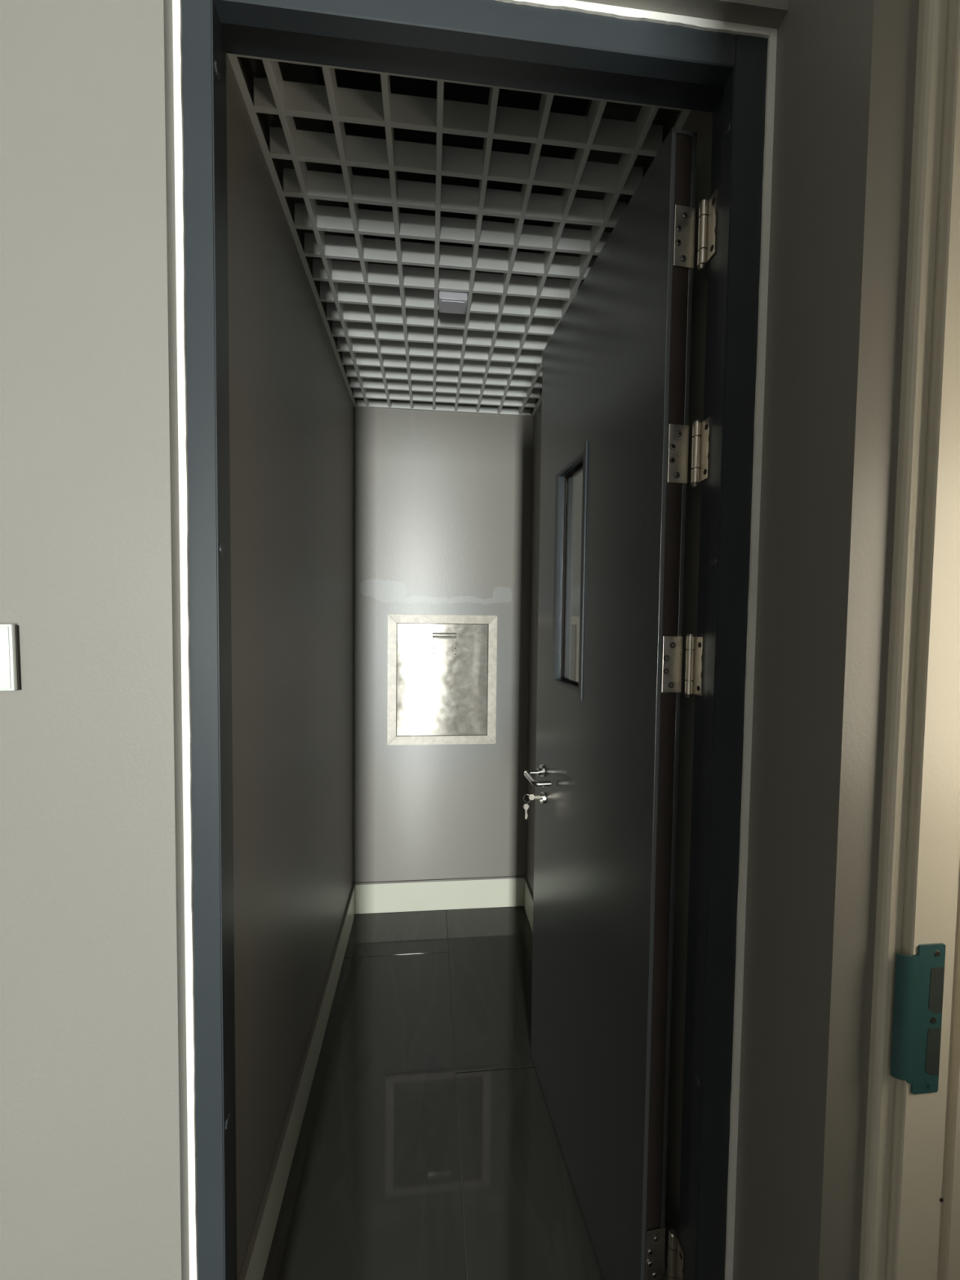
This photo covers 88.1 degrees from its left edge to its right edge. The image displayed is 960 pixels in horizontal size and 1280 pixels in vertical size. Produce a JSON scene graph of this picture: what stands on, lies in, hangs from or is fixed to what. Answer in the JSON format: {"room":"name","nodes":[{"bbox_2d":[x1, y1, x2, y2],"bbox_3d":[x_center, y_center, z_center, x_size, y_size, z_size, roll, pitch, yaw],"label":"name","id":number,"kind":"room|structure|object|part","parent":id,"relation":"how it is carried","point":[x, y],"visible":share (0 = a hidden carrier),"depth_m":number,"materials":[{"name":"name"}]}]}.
{"room":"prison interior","nodes":[
{"label":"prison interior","id":0,"kind":"room"},
{"bbox_2d":[226,53,354,1279],"bbox_3d":[-0.551,-0.196,1.509,0.120,2.950,1.585,0,2,-6],"label":"wall","id":1,"kind":"structure","parent":0,"point":[291,408],"depth_m":1.13,"materials":[{"name":"beige paint"}]},
{"bbox_2d":[238,882,355,1279],"bbox_3d":[-0.498,1.208,1.525,0.010,0.143,1.484,0,2,-6],"label":"baseboard","id":2,"kind":"structure","parent":1,"relation":"attached to","point":[255,1262],"depth_m":1.23,"materials":[{"name":"white tile"}]},
{"bbox_2d":[0,0,788,1279],"bbox_3d":[-0.727,-0.161,0.644,2.282,2.950,0.100,0,2,-6],"label":"wall","id":3,"kind":"structure","parent":0,"point":[94,1185],"depth_m":0.63,"materials":[{"name":"beige paint"}]},
{"bbox_2d":[0,623,22,690],"bbox_3d":[-0.612,0.021,0.607,0.083,0.082,0.012,0,3,-6],"label":"wall switch","id":4,"kind":"object","parent":3,"relation":"attached to","point":[10,649],"visible":1,"depth_m":0.61,"materials":[{"name":"white plastic"}]},
{"bbox_2d":[181,0,768,1279],"bbox_3d":[-0.001,0.229,0.748,0.789,2.177,0.076,0,2,-6],"label":"door frame","id":5,"kind":"structure","parent":3,"relation":"attached to","point":[492,42],"depth_m":0.71,"materials":[{"name":"grey paint"}]},
{"bbox_3d":[0.341,1.078,0.846,0.002,0.094,0.023,0,2,-6],"label":"hinge plate","id":6,"kind":"part","parent":5,"relation":"part of","materials":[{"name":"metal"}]},
{"bbox_3d":[0.353,0.042,0.802,0.002,0.094,0.023,0,2,-6],"label":"hinge plate","id":7,"kind":"part","parent":5,"relation":"part of","materials":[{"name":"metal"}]},
{"bbox_3d":[0.358,-0.302,0.788,0.002,0.094,0.023,0,2,-6],"label":"hinge plate","id":8,"kind":"part","parent":5,"relation":"part of","materials":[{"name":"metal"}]},
{"bbox_3d":[0.362,-0.645,0.773,0.002,0.094,0.023,0,2,-6],"label":"hinge plate","id":9,"kind":"part","parent":5,"relation":"part of","materials":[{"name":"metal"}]},
{"bbox_2d":[172,0,777,1279],"bbox_3d":[0.003,0.225,0.718,0.809,2.187,0.024,0,2,-6],"label":"trim","id":10,"kind":"structure","parent":3,"relation":"attached to","point":[620,12],"depth_m":0.69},
{"bbox_2d":[262,906,604,1279],"bbox_3d":[0.368,1.439,-1.258,4.300,0.060,7.700,0,2,-6],"label":"floor","id":11,"kind":"structure","parent":0,"point":[428,1147],"depth_m":1.31,"materials":[{"name":"tile"}]},
{"bbox_2d":[353,260,535,882],"bbox_3d":[-0.169,-0.224,2.293,0.797,2.950,0.100,0,2,-6],"label":"wall","id":12,"kind":"structure","parent":0,"point":[443,500],"depth_m":2.25,"materials":[{"name":"beige paint"}]},
{"bbox_2d":[355,875,524,914],"bbox_3d":[-0.181,1.179,2.298,0.780,0.143,0.010,0,2,-6],"label":"baseboard","id":13,"kind":"structure","parent":12,"relation":"attached to","point":[406,895],"depth_m":2.29,"materials":[{"name":"white tile"}]},
{"bbox_2d":[386,613,497,745],"bbox_3d":[-0.170,0.181,2.250,0.493,0.591,0.020,0,2,-6],"label":"hatch","id":14,"kind":"object","parent":12,"relation":"attached to","point":[442,668],"visible":1,"depth_m":2.25,"materials":[{"name":"silver metal"}]},
{"bbox_2d":[226,53,691,416],"bbox_3d":[-0.076,-1.324,1.458,0.798,0.680,1.484,0,2,-6],"label":"ceiling","id":15,"kind":"structure","parent":0,"point":[436,173],"depth_m":1.23,"materials":[{"name":"grey paint"}]},
{"bbox_3d":[-0.417,-1.014,1.431,0.012,0.052,1.469,0,2,-6],"label":"grid blade","id":16,"kind":"part","parent":15,"relation":"part of","materials":[{"name":"grey paint"}]},
{"bbox_3d":[-0.321,-1.013,1.441,0.012,0.052,1.469,0,2,-6],"label":"grid blade","id":17,"kind":"part","parent":15,"relation":"part of","materials":[{"name":"grey paint"}]},
{"bbox_3d":[-0.225,-1.012,1.451,0.012,0.052,1.469,0,2,-6],"label":"grid blade","id":18,"kind":"part","parent":15,"relation":"part of","materials":[{"name":"grey paint"}]},
{"bbox_3d":[-0.129,-1.011,1.460,0.012,0.052,1.469,0,2,-6],"label":"grid blade","id":19,"kind":"part","parent":15,"relation":"part of","materials":[{"name":"grey paint"}]},
{"bbox_3d":[-0.108,-1.024,1.753,0.772,0.051,0.012,0,2,-6],"label":"grid blade","id":20,"kind":"part","parent":15,"relation":"part of","materials":[{"name":"grey paint"}]},
{"bbox_3d":[-0.099,-1.020,1.663,0.772,0.051,0.012,0,2,-6],"label":"grid blade","id":21,"kind":"part","parent":15,"relation":"part of","materials":[{"name":"grey paint"}]},
{"bbox_3d":[-0.090,-1.016,1.572,0.772,0.051,0.012,0,2,-6],"label":"grid blade","id":22,"kind":"part","parent":15,"relation":"part of","materials":[{"name":"grey paint"}]},
{"bbox_3d":[-0.081,-1.012,1.482,0.772,0.051,0.012,0,2,-6],"label":"grid blade","id":23,"kind":"part","parent":15,"relation":"part of","materials":[{"name":"grey paint"}]},
{"bbox_3d":[-0.117,-1.027,1.843,0.772,0.051,0.012,0,2,-6],"label":"grid blade","id":24,"kind":"part","parent":15,"relation":"part of","materials":[{"name":"grey paint"}]},
{"bbox_3d":[-0.126,-1.031,1.933,0.772,0.051,0.012,0,2,-6],"label":"grid blade","id":25,"kind":"part","parent":15,"relation":"part of","materials":[{"name":"grey paint"}]},
{"bbox_3d":[-0.145,-1.039,2.114,0.772,0.051,0.012,0,2,-6],"label":"grid blade","id":26,"kind":"part","parent":15,"relation":"part of","materials":[{"name":"grey paint"}]},
{"bbox_3d":[-0.136,-1.035,2.024,0.772,0.051,0.012,0,2,-6],"label":"grid blade","id":27,"kind":"part","parent":15,"relation":"part of","materials":[{"name":"grey paint"}]},
{"bbox_3d":[-0.071,-1.008,1.392,0.772,0.051,0.012,0,2,-6],"label":"grid blade","id":28,"kind":"part","parent":15,"relation":"part of","materials":[{"name":"grey paint"}]},
{"bbox_3d":[-0.062,-1.004,1.302,0.772,0.051,0.012,0,2,-6],"label":"grid blade","id":29,"kind":"part","parent":15,"relation":"part of","materials":[{"name":"grey paint"}]},
{"bbox_2d":[438,290,467,314],"bbox_3d":[-0.079,-0.992,1.437,0.082,0.057,0.068,0,2,-6],"label":"ceiling sensor","id":30,"kind":"object","parent":15,"relation":"attached to","point":[450,302],"visible":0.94,"depth_m":1.42,"materials":[{"name":"white plastic"}]},
{"bbox_3d":[-0.053,-1.000,1.211,0.772,0.051,0.012,0,2,-6],"label":"grid blade","id":31,"kind":"part","parent":15,"relation":"part of","materials":[{"name":"grey paint"}]},
{"bbox_3d":[-0.044,-0.996,1.121,0.772,0.051,0.012,0,2,-6],"label":"grid blade","id":32,"kind":"part","parent":15,"relation":"part of","materials":[{"name":"grey paint"}]},
{"bbox_3d":[-0.035,-0.992,1.031,0.772,0.051,0.012,0,2,-6],"label":"grid blade","id":33,"kind":"part","parent":15,"relation":"part of","materials":[{"name":"grey paint"}]},
{"bbox_3d":[-0.026,-0.988,0.941,0.772,0.051,0.012,0,2,-6],"label":"grid blade","id":34,"kind":"part","parent":15,"relation":"part of","materials":[{"name":"grey paint"}]},
{"bbox_3d":[-0.017,-0.984,0.850,0.772,0.051,0.012,0,2,-6],"label":"grid blade","id":35,"kind":"part","parent":15,"relation":"part of","materials":[{"name":"grey paint"}]},
{"bbox_3d":[-0.033,-1.011,1.470,0.012,0.052,1.469,0,2,-6],"label":"grid blade","id":36,"kind":"part","parent":15,"relation":"part of","materials":[{"name":"grey paint"}]},
{"bbox_3d":[0.063,-1.010,1.480,0.012,0.052,1.469,0,2,-6],"label":"grid blade","id":37,"kind":"part","parent":15,"relation":"part of","materials":[{"name":"grey paint"}]},
{"bbox_3d":[0.159,-1.009,1.490,0.012,0.052,1.469,0,2,-6],"label":"grid blade","id":38,"kind":"part","parent":15,"relation":"part of","materials":[{"name":"grey paint"}]},
{"bbox_3d":[0.255,-1.008,1.500,0.012,0.052,1.469,0,2,-6],"label":"grid blade","id":39,"kind":"part","parent":15,"relation":"part of","materials":[{"name":"grey paint"}]},
{"bbox_2d":[525,99,712,1253],"bbox_3d":[0.362,-0.189,1.601,0.120,2.950,1.585,0,2,-6],"label":"wall","id":40,"kind":"structure","parent":0,"point":[700,122],"depth_m":0.91,"materials":[{"name":"beige paint"}]},
{"bbox_2d":[524,875,667,1279],"bbox_3d":[0.285,1.214,1.605,0.010,0.143,1.484,0,2,-6],"label":"baseboard","id":41,"kind":"structure","parent":40,"relation":"attached to","point":[528,895],"depth_m":2.19,"materials":[{"name":"white tile"}]},
{"bbox_2d":[524,127,708,1279],"bbox_3d":[0.230,0.234,1.150,0.106,2.121,0.692,0,2,-12],"label":"door","id":42,"kind":"structure","parent":40,"relation":"in","point":[615,427],"depth_m":0.96,"materials":[{"name":"grey paint"}]},
{"bbox_2d":[523,794,539,818],"bbox_3d":[0.146,0.475,1.413,0.047,0.071,0.010,0,2,-10],"label":"bunch","id":43,"kind":"object","parent":42,"relation":"attached to","point":[531,797],"visible":1,"depth_m":1.41,"materials":[{"name":"metal"}]},
{"bbox_3d":[0.157,0.382,1.373,0.051,0.014,0.112,0,2,-10],"label":"lever","id":44,"kind":"part","parent":42,"relation":"part of","materials":[{"name":"metal"}]},
{"bbox_3d":[0.174,0.376,1.426,0.015,0.038,0.038,0,2,-10],"label":"lever handle","id":45,"kind":"part","parent":42,"relation":"part of","materials":[{"name":"metal"}]},
{"bbox_3d":[0.242,-0.159,1.235,0.006,0.535,0.167,0,2,-10],"label":"glass pane","id":46,"kind":"part","parent":42,"relation":"part of","materials":[{"name":"glass"}]},
{"bbox_2d":[732,0,919,1279],"bbox_3d":[0.623,-0.148,0.711,0.418,2.950,0.240,0,2,-6],"label":"wall","id":47,"kind":"structure","parent":0,"point":[846,69],"depth_m":0.61,"materials":[{"name":"beige paint"}]},
{"bbox_2d":[858,0,959,1279],"bbox_3d":[0.578,0.007,0.578,0.194,2.649,0.027,0,2,-6],"label":"trim","id":48,"kind":"structure","parent":47,"relation":"attached to","point":[910,1224],"depth_m":0.57,"materials":[{"name":"beige paint"}]},
{"bbox_2d":[889,942,946,1094],"bbox_3d":[0.511,0.441,0.577,0.054,0.178,0.008,1,2,2],"label":"strike plate","id":49,"kind":"object","parent":48,"relation":"attached to","point":[918,989],"visible":1,"depth_m":0.58,"materials":[{"name":"metal"}]}
]}

